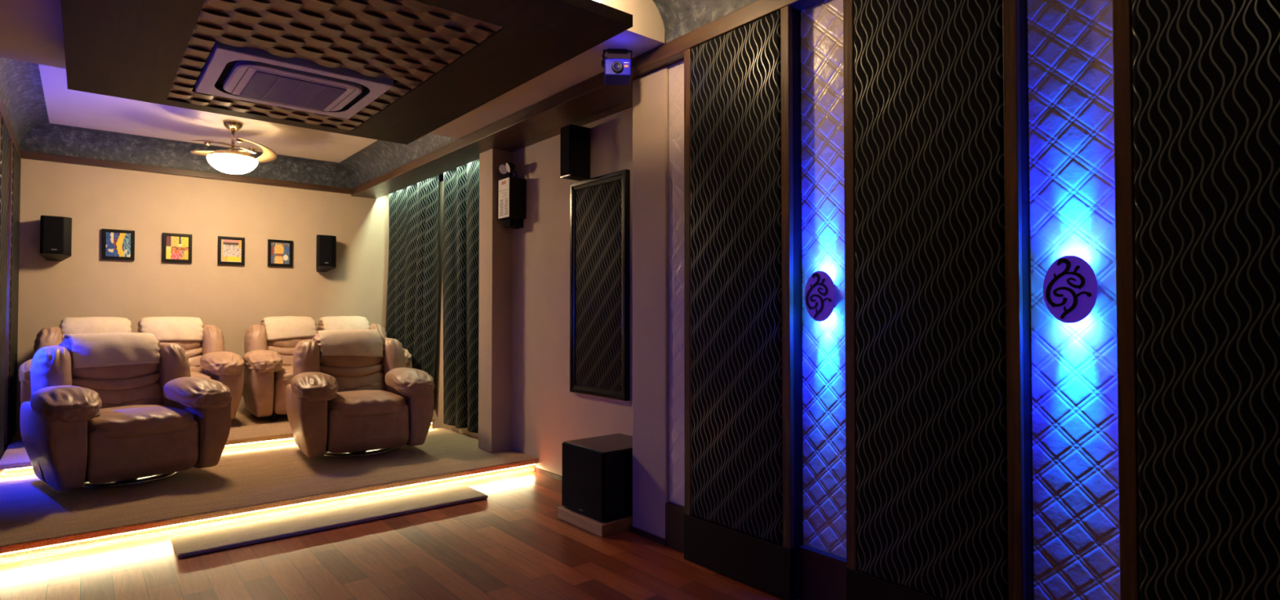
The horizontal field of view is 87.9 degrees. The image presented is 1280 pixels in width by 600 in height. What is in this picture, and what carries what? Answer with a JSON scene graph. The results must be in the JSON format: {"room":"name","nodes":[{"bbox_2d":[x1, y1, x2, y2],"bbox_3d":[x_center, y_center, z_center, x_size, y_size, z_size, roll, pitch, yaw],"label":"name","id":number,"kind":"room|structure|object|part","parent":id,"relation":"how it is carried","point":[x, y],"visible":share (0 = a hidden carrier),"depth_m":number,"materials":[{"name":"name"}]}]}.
{"room":"home theater","nodes":[
{"label":"home theater","id":0,"kind":"room"},
{"bbox_2d":[15,158,389,431],"bbox_3d":[-4.391,-0.081,7.086,3.550,2.985,0.100,1,-1,-40],"label":"wall","id":1,"kind":"structure","parent":0,"point":[231,298],"depth_m":6.86,"materials":[{"name":"beige paint"}]},
{"bbox_2d":[40,215,71,261],"bbox_3d":[-5.348,-0.559,6.083,0.215,0.396,0.213,1,-1,-40],"label":"speaker","id":2,"kind":"object","parent":1,"relation":"attached to","point":[55,232],"visible":1,"depth_m":6.01},
{"bbox_2d":[43,216,63,252],"bbox_3d":[-5.296,-0.589,5.995,0.135,0.316,0.005,1,-1,-40],"label":"grille","id":3,"kind":"object","parent":2,"relation":"attached to","point":[53,226],"depth_m":5.99,"materials":[{"name":"black fabric"}]},
{"bbox_2d":[101,228,134,260],"bbox_3d":[-5.062,-0.536,6.444,0.250,0.291,0.034,1,-1,-40],"label":"framed painting","id":4,"kind":"object","parent":1,"relation":"attached to","point":[117,244],"visible":1,"depth_m":6.44},
{"bbox_2d":[162,232,191,262],"bbox_3d":[-4.701,-0.528,6.746,0.246,0.291,0.034,1,-1,-40],"label":"framed painting","id":5,"kind":"object","parent":1,"relation":"attached to","point":[176,247],"visible":1,"depth_m":6.74},
{"bbox_2d":[20,150,351,194],"bbox_3d":[-4.501,-1.299,6.922,2.860,0.065,0.045,1,-1,-40],"label":"trim","id":6,"kind":"structure","parent":1,"relation":"attached to","point":[24,154],"depth_m":6.72,"materials":[{"name":"brown wood"}]},
{"bbox_2d":[217,235,244,265],"bbox_3d":[-4.338,-0.522,7.049,0.244,0.294,0.034,1,-1,-40],"label":"framed painting","id":7,"kind":"object","parent":1,"relation":"attached to","point":[231,250],"visible":1,"depth_m":7.04},
{"bbox_2d":[267,239,293,266],"bbox_3d":[-3.981,-0.517,7.348,0.244,0.292,0.034,1,-1,-40],"label":"framed painting","id":8,"kind":"object","parent":1,"relation":"attached to","point":[280,252],"visible":1,"depth_m":7.34},
{"bbox_2d":[315,234,336,271],"bbox_3d":[-3.585,-0.526,7.557,0.205,0.406,0.213,1,-1,-40],"label":"speaker","id":9,"kind":"object","parent":1,"relation":"attached to","point":[326,245],"visible":1,"depth_m":7.48},
{"bbox_2d":[320,235,332,265],"bbox_3d":[-3.534,-0.556,7.468,0.125,0.326,0.005,1,-1,-40],"label":"grille","id":10,"kind":"object","parent":9,"relation":"attached to","point":[326,242],"depth_m":7.47,"materials":[{"name":"black fabric"}]},
{"bbox_2d":[38,64,377,162],"bbox_3d":[-1.215,-1.695,3.318,3.550,0.100,10.000,1,-1,-40],"label":"ceiling","id":11,"kind":"structure","parent":0,"point":[65,106],"depth_m":6.06,"materials":[{"name":"paint"}]},
{"bbox_2d":[190,120,276,173],"bbox_3d":[-3.633,-1.363,5.959,0.662,0.461,0.678,1,-1,-40],"label":"ceiling fan","id":12,"kind":"object","parent":11,"relation":"hanging from","point":[230,161],"visible":1,"depth_m":5.87,"materials":[{"name":"white glass"}]},
{"bbox_3d":[-3.821,-1.348,6.048,0.291,0.121,0.530,-1,-1,37],"label":"blade","id":13,"kind":"part","parent":12,"relation":"part of","materials":[{"name":"brown metal"}]},
{"bbox_3d":[-3.647,-1.353,5.744,0.530,0.121,0.291,0,-1,7],"label":"blade","id":14,"kind":"part","parent":12,"relation":"part of","materials":[{"name":"brown metal"}]},
{"bbox_3d":[-3.646,-1.199,5.943,0.392,0.131,0.392,1,-1,-40],"label":"lamp shade","id":15,"kind":"part","parent":12,"relation":"part of","materials":[{"name":"white glass"}]},
{"bbox_3d":[-3.470,-1.348,6.047,0.291,0.121,0.530,0,-1,-23],"label":"blade","id":16,"kind":"part","parent":12,"relation":"part of","materials":[{"name":"brown metal"}]},
{"bbox_2d":[0,0,758,188],"bbox_3d":[-1.369,-1.528,3.179,2.896,0.255,9.804,1,-1,-40],"label":"ceiling border","id":17,"kind":"object","parent":11,"relation":"attached to","point":[22,98],"visible":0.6,"depth_m":6.29,"materials":[{"name":"paint"}]},
{"bbox_2d":[0,0,664,138],"bbox_3d":[-1.793,-1.516,3.686,2.860,0.245,2.590,1,-1,-40],"label":"ceiling slab","id":18,"kind":"structure","parent":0,"point":[31,31],"depth_m":3.67,"materials":[{"name":"paint"}]},
{"bbox_2d":[60,0,632,144],"bbox_3d":[-1.711,-1.325,3.503,2.024,0.140,2.810,1,-1,-40],"label":"ceiling panel","id":19,"kind":"object","parent":18,"relation":"attached to","point":[445,60],"visible":0.97,"depth_m":3.29,"materials":[{"name":"brown wood"}]},
{"bbox_2d":[195,40,393,119],"bbox_3d":[-2.033,-1.257,3.894,0.870,0.084,0.855,1,-1,-40],"label":"air conditioner","id":20,"kind":"object","parent":19,"relation":"attached to","point":[246,73],"visible":0.99,"depth_m":3.78,"materials":[{"name":"white plastic"}]},
{"bbox_3d":[-2.033,-1.238,3.893,0.646,0.030,0.631,1,-1,-40],"label":"panel","id":21,"kind":"part","parent":20,"relation":"part of","materials":[{"name":"white plastic"}]},
{"bbox_2d":[240,71,346,110],"bbox_3d":[-2.040,-1.220,3.901,0.460,0.006,0.505,1,-1,-40],"label":"grille","id":22,"kind":"object","parent":20,"relation":"attached to","point":[262,85],"depth_m":3.87,"materials":[{"name":"white plastic"}]},
{"bbox_3d":[-2.040,-1.222,3.901,0.550,0.002,0.565,1,-1,-40],"label":"filter frame","id":23,"kind":"part","parent":20,"relation":"part of","materials":[{"name":"white plastic"}]},
{"bbox_3d":[-1.801,-1.352,3.611,1.824,0.083,2.410,1,-1,-40],"label":"backing panel","id":24,"kind":"part","parent":19,"relation":"part of","materials":[{"name":"brown wood"}]},
{"bbox_2d":[600,48,632,84],"bbox_3d":[-0.130,-1.312,3.712,0.176,0.162,0.178,0,-1,-4],"label":"projector","id":25,"kind":"object","parent":18,"relation":"hanging from","point":[616,71],"visible":1,"depth_m":3.65,"materials":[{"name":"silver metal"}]},
{"bbox_3d":[-0.125,-1.387,3.703,0.110,0.011,0.040,0,-1,-4],"label":"bracket plate","id":26,"kind":"part","parent":25,"relation":"part of","materials":[{"name":"black metal"}]},
{"bbox_2d":[0,471,800,599],"bbox_3d":[-1.215,1.389,3.260,3.550,0.100,10.000,1,-1,-40],"label":"floor","id":27,"kind":"structure","parent":0,"point":[510,544],"depth_m":3.36,"materials":[{"name":"brown wood"}]},
{"bbox_2d":[0,410,435,478],"bbox_3d":[-3.823,1.284,6.292,3.144,0.224,1.795,1,-1,-40],"label":"carpeted step","id":28,"kind":"structure","parent":27,"relation":"on","point":[248,431],"depth_m":5.69,"materials":[{"name":"beige carpet"}]},
{"bbox_2d":[17,323,244,420],"bbox_3d":[-4.541,0.668,6.006,1.563,0.993,1.058,1,-1,-41],"label":"loveseat","id":29,"kind":"object","parent":28,"relation":"on","point":[208,358],"visible":0.28,"depth_m":6.09,"materials":[{"name":"beige leather"}]},
{"bbox_3d":[-5.007,0.850,5.526,0.198,0.510,0.862,1,-1,-41],"label":"arm panel","id":30,"kind":"part","parent":29,"relation":"part of","materials":[{"name":"beige leather"}]},
{"bbox_2d":[60,316,132,342],"bbox_3d":[-4.988,0.274,6.097,0.506,0.241,0.374,1,-1,-41],"label":"towel","id":31,"kind":"object","parent":29,"relation":"on","point":[68,326],"visible":0.75,"depth_m":6.00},
{"bbox_2d":[137,323,202,350],"bbox_3d":[-4.560,0.351,6.464,0.523,0.343,0.342,1,-1,-41],"label":"pillow","id":32,"kind":"object","parent":29,"relation":"on","point":[187,344],"depth_m":6.42,"materials":[{"name":"beige leather"}]},
{"bbox_2d":[137,316,203,341],"bbox_3d":[-4.561,0.280,6.467,0.507,0.237,0.371,1,-1,-41],"label":"towel","id":33,"kind":"object","parent":29,"relation":"on","point":[164,328],"visible":0.91,"depth_m":6.37,"materials":[{"name":"white fabric"}]},
{"bbox_2d":[188,354,203,373],"bbox_3d":[-4.497,0.651,6.386,0.515,0.270,0.304,1,-1,-41],"label":"lumbar cushion","id":34,"kind":"object","parent":29,"relation":"on","point":[194,359],"depth_m":6.42,"materials":[{"name":"beige leather"}]},
{"bbox_2d":[190,371,216,380],"bbox_3d":[-4.241,0.752,6.088,0.561,0.172,0.738,1,-1,-41],"label":"seat cushion","id":35,"kind":"object","parent":29,"relation":"on","point":[209,375],"depth_m":6.06,"materials":[{"name":"beige leather"}]},
{"bbox_3d":[-4.005,0.867,6.394,0.198,0.510,0.862,1,-1,-41],"label":"arm panel","id":36,"kind":"part","parent":29,"relation":"part of","materials":[{"name":"beige leather"}]},
{"bbox_2d":[242,320,412,421],"bbox_3d":[-3.335,0.688,7.054,1.563,0.993,1.058,1,-1,-39],"label":"loveseat","id":37,"kind":"object","parent":28,"relation":"on","point":[268,364],"visible":0.34,"depth_m":6.39,"materials":[{"name":"beige leather"}]},
{"bbox_3d":[-3.817,0.871,6.590,0.198,0.510,0.862,1,-1,-39],"label":"arm panel","id":38,"kind":"part","parent":37,"relation":"part of","materials":[{"name":"beige leather"}]},
{"bbox_3d":[-3.312,0.930,6.568,0.553,0.370,0.188,1,-1,-39],"label":"footrest panel","id":39,"kind":"part","parent":37,"relation":"part of","materials":[{"name":"beige leather"}]},
{"bbox_2d":[274,365,293,385],"bbox_3d":[-3.472,0.765,6.770,0.561,0.171,0.738,1,-1,-39],"label":"seat cushion","id":40,"kind":"object","parent":37,"relation":"on","point":[283,375],"depth_m":6.39,"materials":[{"name":"beige leather"}]},
{"bbox_2d":[280,354,293,366],"bbox_3d":[-3.718,0.664,7.076,0.515,0.270,0.308,1,-1,-39],"label":"lumbar cushion","id":41,"kind":"object","parent":37,"relation":"on","point":[287,359],"depth_m":6.94,"materials":[{"name":"beige leather"}]},
{"bbox_2d":[260,321,314,347],"bbox_3d":[-3.778,0.365,7.157,0.523,0.343,0.342,1,-1,-39],"label":"pillow","id":42,"kind":"object","parent":37,"relation":"on","point":[291,342],"depth_m":6.98,"materials":[{"name":"beige leather"}]},
{"bbox_2d":[260,315,317,340],"bbox_3d":[-3.780,0.301,7.160,0.506,0.256,0.371,1,-1,-39],"label":"towel","id":43,"kind":"object","parent":37,"relation":"on","point":[284,326],"visible":0.95,"depth_m":7.04,"materials":[{"name":"white fabric"}]},
{"bbox_2d":[317,320,324,330],"bbox_3d":[-3.339,0.371,7.511,0.523,0.343,0.342,1,-1,-39],"label":"pillow","id":44,"kind":"object","parent":37,"relation":"on","point":[320,327],"depth_m":7.36,"materials":[{"name":"beige leather"}]},
{"bbox_2d":[316,315,370,330],"bbox_3d":[-3.339,0.310,7.514,0.508,0.257,0.376,1,-1,-39],"label":"towel","id":45,"kind":"object","parent":37,"relation":"on","point":[333,322],"visible":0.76,"depth_m":7.42,"materials":[{"name":"white fabric"}]},
{"bbox_3d":[-2.785,0.886,7.422,0.198,0.510,0.862,1,-1,-39],"label":"arm panel","id":46,"kind":"part","parent":37,"relation":"part of","materials":[{"name":"beige leather"}]},
{"bbox_2d":[0,427,538,565],"bbox_3d":[-2.650,1.314,4.970,3.249,0.114,1.861,1,-1,-40],"label":"platform","id":47,"kind":"object","parent":27,"relation":"on","point":[37,520],"visible":0.97,"depth_m":4.35,"materials":[{"name":"beige carpet"}]},
{"bbox_2d":[19,337,231,491],"bbox_3d":[-3.624,0.753,4.686,1.055,0.993,1.047,-1,-1,38],"label":"recliner chair","id":48,"kind":"object","parent":47,"relation":"on","point":[121,425],"visible":0.92,"depth_m":4.46,"materials":[{"name":"beige leather"}]},
{"bbox_3d":[-3.831,0.938,4.327,0.862,0.510,0.198,-1,-1,38],"label":"arm panel","id":49,"kind":"part","parent":48,"relation":"part of","materials":[{"name":"beige leather"}]},
{"bbox_2d":[58,337,160,379],"bbox_3d":[-3.902,0.432,4.911,0.342,0.343,0.578,-1,-1,38],"label":"pillow","id":50,"kind":"object","parent":48,"relation":"on","point":[146,371],"depth_m":4.78,"materials":[{"name":"beige leather"}]},
{"bbox_2d":[63,332,159,368],"bbox_3d":[-3.905,0.361,4.913,0.371,0.239,0.514,-1,-1,38],"label":"headrest cover","id":51,"kind":"object","parent":48,"relation":"on","point":[115,348],"visible":0.97,"depth_m":4.81,"materials":[{"name":"beige fabric"}]},
{"bbox_2d":[92,381,163,408],"bbox_3d":[-3.826,0.732,4.846,0.306,0.270,0.570,-1,-1,38],"label":"lumbar cushion","id":52,"kind":"object","parent":48,"relation":"on","point":[112,393],"depth_m":4.81,"materials":[{"name":"beige leather"}]},
{"bbox_2d":[87,404,194,439],"bbox_3d":[-3.518,0.834,4.602,0.738,0.171,0.616,-1,-1,38],"label":"seat cushion","id":53,"kind":"object","parent":48,"relation":"on","point":[114,421],"depth_m":4.42,"materials":[{"name":"beige leather"}]},
{"bbox_3d":[-3.317,1.000,4.442,0.188,0.370,0.608,-1,-1,38],"label":"footrest panel","id":54,"kind":"part","parent":48,"relation":"part of","materials":[{"name":"beige leather"}]},
{"bbox_3d":[-3.328,0.950,4.969,0.862,0.510,0.198,-1,-1,38],"label":"arm panel","id":55,"kind":"part","parent":48,"relation":"part of","materials":[{"name":"beige leather"}]},
{"bbox_2d":[285,333,435,457],"bbox_3d":[-2.390,0.771,5.627,1.047,0.993,1.055,1,-1,-35],"label":"recliner chair","id":56,"kind":"object","parent":47,"relation":"on","point":[336,406],"visible":0.97,"depth_m":5.37,"materials":[{"name":"beige leather"}]},
{"bbox_3d":[-2.692,0.957,5.344,0.198,0.510,0.862,1,-1,-35],"label":"arm panel","id":57,"kind":"part","parent":56,"relation":"part of","materials":[{"name":"beige leather"}]},
{"bbox_2d":[311,333,383,368],"bbox_3d":[-2.592,0.451,5.923,0.578,0.343,0.342,1,-1,-35],"label":"pillow","id":58,"kind":"object","parent":56,"relation":"on","point":[325,362],"depth_m":5.76,"materials":[{"name":"beige leather"}]},
{"bbox_2d":[314,328,383,357],"bbox_3d":[-2.594,0.387,5.927,0.515,0.254,0.373,1,-1,-35],"label":"towel","id":59,"kind":"object","parent":56,"relation":"on","point":[339,342],"visible":0.97,"depth_m":5.82,"materials":[{"name":"white fabric"}]},
{"bbox_2d":[329,370,386,391],"bbox_3d":[-2.537,0.751,5.839,0.570,0.270,0.306,1,-1,-35],"label":"lumbar cushion","id":60,"kind":"object","parent":56,"relation":"on","point":[347,380],"depth_m":5.77,"materials":[{"name":"beige leather"}]},
{"bbox_2d":[327,390,405,417],"bbox_3d":[-2.313,0.852,5.516,0.616,0.171,0.738,1,-1,-35],"label":"seat cushion","id":61,"kind":"object","parent":56,"relation":"on","point":[346,403],"depth_m":5.25,"materials":[{"name":"beige leather"}]},
{"bbox_3d":[-2.167,1.016,5.303,0.608,0.370,0.188,1,-1,-35],"label":"footrest panel","id":62,"kind":"part","parent":56,"relation":"part of","materials":[{"name":"beige leather"}]},
{"bbox_3d":[-2.023,0.966,5.811,0.198,0.510,0.862,1,-1,-35],"label":"arm panel","id":63,"kind":"part","parent":56,"relation":"part of","materials":[{"name":"beige leather"}]},
{"bbox_2d":[170,484,488,558],"bbox_3d":[-1.840,1.344,4.148,1.760,0.024,0.386,1,-1,-40],"label":"step","id":64,"kind":"structure","parent":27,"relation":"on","point":[210,540],"depth_m":4.00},
{"bbox_2d":[557,506,632,537],"bbox_3d":[-0.175,1.319,4.105,0.492,0.070,0.464,1,-1,-40],"label":"base","id":65,"kind":"object","parent":27,"relation":"on","point":[602,529],"visible":0.44,"depth_m":3.88,"materials":[{"name":"brown wood"}]},
{"bbox_2d":[561,433,632,522],"bbox_3d":[-0.175,1.081,4.109,0.462,0.402,0.430,1,-1,-40],"label":"subwoofer","id":66,"kind":"object","parent":65,"relation":"on","point":[597,472],"visible":0.84,"depth_m":3.91,"materials":[{"name":"black paint"}]},
{"bbox_2d":[561,442,604,521],"bbox_3d":[-0.346,1.078,3.967,0.016,0.390,0.420,1,-1,-40],"label":"grille","id":67,"kind":"object","parent":66,"relation":"attached to","point":[583,466],"depth_m":3.94,"materials":[{"name":"black fabric"}]},
{"bbox_2d":[432,181,478,439],"bbox_3d":[-2.095,0.083,7.034,0.090,2.655,2.920,1,-1,-40],"label":"wall","id":68,"kind":"structure","parent":0,"point":[437,415],"depth_m":6.96,"materials":[{"name":"beige paint"}]},
{"bbox_2d":[478,148,512,452],"bbox_3d":[-1.210,0.059,5.727,0.270,2.655,0.240,1,-1,-40],"label":"wall column","id":69,"kind":"structure","parent":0,"point":[495,242],"depth_m":5.61,"materials":[{"name":"beige paint"}]},
{"bbox_2d":[511,106,632,475],"bbox_3d":[-0.405,0.043,4.928,0.100,2.655,2.040,1,-1,-40],"label":"wall","id":70,"kind":"structure","parent":0,"point":[545,414],"depth_m":5.20,"materials":[{"name":"beige paint"}]},
{"bbox_2d":[497,162,526,228],"bbox_3d":[-1.071,-0.867,5.535,0.164,0.531,0.210,1,-1,-40],"label":"emergency light","id":71,"kind":"object","parent":70,"relation":"attached to","point":[512,191],"visible":1,"depth_m":5.47,"materials":[{"name":"black plastic"}]},
{"bbox_3d":[-1.123,-0.839,5.479,0.004,0.320,0.180,1,-1,-40],"label":"label plate","id":72,"kind":"part","parent":71,"relation":"part of","materials":[{"name":"white plastic"}]},
{"bbox_2d":[499,188,508,216],"bbox_3d":[-1.125,-0.803,5.476,0.001,0.206,0.160,1,-1,-40],"label":"print","id":73,"kind":"object","parent":71,"relation":"attached to","point":[504,193],"depth_m":5.47},
{"bbox_2d":[534,466,561,480],"bbox_3d":[-0.321,1.349,4.715,0.012,0.035,1.625,1,-1,-40],"label":"baseboard","id":74,"kind":"structure","parent":70,"relation":"attached to","point":[539,470],"depth_m":5.18,"materials":[{"name":"brown wood"}]},
{"bbox_2d":[560,124,590,181],"bbox_3d":[-0.469,-1.063,4.803,0.183,0.367,0.130,1,-1,-40],"label":"wall speaker","id":75,"kind":"object","parent":70,"relation":"attached to","point":[575,140],"visible":0.99,"depth_m":4.75,"materials":[{"name":"black plastic"}]},
{"bbox_2d":[560,124,570,176],"bbox_3d":[-0.534,-1.068,4.750,0.012,0.347,0.118,1,-1,-40],"label":"grille","id":76,"kind":"object","parent":75,"relation":"attached to","point":[565,132],"depth_m":4.74,"materials":[{"name":"black fabric"}]},
{"bbox_2d":[569,168,630,400],"bbox_3d":[-0.295,-0.097,4.686,0.043,1.546,0.660,1,-1,-40],"label":"acoustic panel","id":77,"kind":"object","parent":70,"relation":"attached to","point":[600,206],"visible":1,"depth_m":4.65,"materials":[{"name":"black fabric"}]},
{"bbox_2d":[632,66,669,538],"bbox_3d":[0.214,0.024,3.930,0.430,2.655,0.305,1,-1,-40],"label":"wall pillar","id":78,"kind":"structure","parent":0,"point":[651,215],"depth_m":3.78,"materials":[{"name":"beige paint"}]},
{"bbox_2d":[628,525,666,546],"bbox_3d":[0.045,1.334,3.760,0.015,0.030,0.330,1,-1,-40],"label":"baseboard","id":79,"kind":"structure","parent":78,"relation":"attached to","point":[642,533],"depth_m":3.75,"materials":[{"name":"black wood"}]},
{"bbox_3d":[-2.608,-0.175,2.125,0.120,2.985,9.800,1,-1,-40],"label":"wall","id":80,"kind":"structure","parent":0,"visible":0},
{"bbox_2d":[0,112,9,459],"bbox_3d":[-4.656,0.040,4.764,0.124,2.652,0.682,1,-1,-40],"label":"acoustic panel","id":81,"kind":"object","parent":80,"relation":"attached to","point":[4,132],"visible":0.88,"depth_m":4.81,"materials":[{"name":"black fabric"}]},
{"bbox_2d":[0,99,21,159],"bbox_3d":[-2.523,-1.379,2.218,0.140,0.085,9.800,1,-1,-40],"label":"trim","id":82,"kind":"structure","parent":80,"relation":"attached to","point":[12,137],"depth_m":5.14,"materials":[{"name":"brown wood"}]},
{"bbox_2d":[4,139,21,452],"bbox_3d":[-5.335,0.055,5.576,0.124,2.652,0.880,1,-1,-40],"label":"acoustic panel","id":83,"kind":"object","parent":80,"relation":"attached to","point":[14,193],"visible":0.6,"depth_m":5.41,"materials":[{"name":"black fabric"}]},
{"bbox_3d":[1.595,-0.011,2.084,0.080,2.655,4.350,1,-1,-40],"label":"wall","id":84,"kind":"structure","parent":0,"visible":0},
{"bbox_2d":[385,174,439,390],"bbox_3d":[-2.565,-0.066,7.453,0.120,2.503,1.584,1,-1,-40],"label":"curtain","id":85,"kind":"object","parent":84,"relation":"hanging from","point":[413,268],"visible":0.75,"depth_m":7.42,"materials":[{"name":"green fabric"}]},
{"bbox_2d":[442,159,479,433],"bbox_3d":[-1.634,-0.047,6.340,0.108,2.583,1.201,1,-1,-40],"label":"curtain","id":86,"kind":"object","parent":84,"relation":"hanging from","point":[460,219],"visible":0.62,"depth_m":6.41,"materials":[{"name":"green fabric"}]},
{"bbox_2d":[351,0,824,199],"bbox_3d":[-0.084,-1.340,4.258,0.500,0.085,9.800,1,-1,-40],"label":"ceiling beam","id":87,"kind":"structure","parent":84,"relation":"attached to","point":[589,100],"depth_m":4.64,"materials":[{"name":"brown wood"}]},
{"bbox_2d":[665,59,684,552],"bbox_3d":[0.228,0.016,3.604,0.062,2.654,0.210,1,-1,-40],"label":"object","id":88,"kind":"object","parent":84,"relation":"attached to","point":[675,508],"visible":0.63,"depth_m":3.63,"materials":[{"name":"beige paint"}]},
{"bbox_2d":[684,5,803,599],"bbox_3d":[0.490,0.011,3.243,0.124,2.652,0.677,1,-1,-40],"label":"acoustic panel","id":89,"kind":"object","parent":84,"relation":"attached to","point":[744,513],"visible":1,"depth_m":3.14,"materials":[{"name":"black fabric"}]},
{"bbox_2d":[799,0,846,599],"bbox_3d":[0.820,0.003,2.896,0.062,2.654,0.275,1,-1,-40],"label":"panel","id":90,"kind":"object","parent":84,"relation":"attached to","point":[823,553],"visible":0.72,"depth_m":2.91,"materials":[{"name":"beige leather"}]},
{"bbox_2d":[804,271,835,321],"bbox_3d":[0.795,-0.016,2.875,0.073,0.218,0.152,1,-1,-40],"label":"wall sconce","id":91,"kind":"object","parent":90,"relation":"attached to","point":[820,290],"visible":1,"depth_m":2.85,"materials":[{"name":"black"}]},
{"bbox_2d":[843,0,1034,599],"bbox_3d":[1.099,-0.003,2.514,0.124,2.652,0.667,1,-1,-40],"label":"acoustic panel","id":92,"kind":"object","parent":84,"relation":"attached to","point":[939,470],"visible":1,"depth_m":2.43,"materials":[{"name":"black fabric"}]},
{"bbox_2d":[1026,0,1119,599],"bbox_3d":[1.423,-0.011,2.174,0.062,2.654,0.268,1,-1,-40],"label":"panel","id":93,"kind":"object","parent":84,"relation":"attached to","point":[1076,553],"visible":0.88,"depth_m":2.18,"materials":[{"name":"beige leather"}]},
{"bbox_2d":[1043,255,1097,323],"bbox_3d":[1.401,-0.034,2.150,0.073,0.218,0.152,1,-1,-40],"label":"wall sconce","id":94,"kind":"object","parent":93,"relation":"attached to","point":[1070,286],"visible":1,"depth_m":2.12,"materials":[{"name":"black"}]},
{"bbox_2d":[1111,0,1279,599],"bbox_3d":[1.702,-0.017,1.794,0.124,2.652,0.669,1,-1,-40],"label":"acoustic panel","id":95,"kind":"object","parent":84,"relation":"attached to","point":[1197,82],"visible":1,"depth_m":1.86,"materials":[{"name":"black fabric"}]}
]}

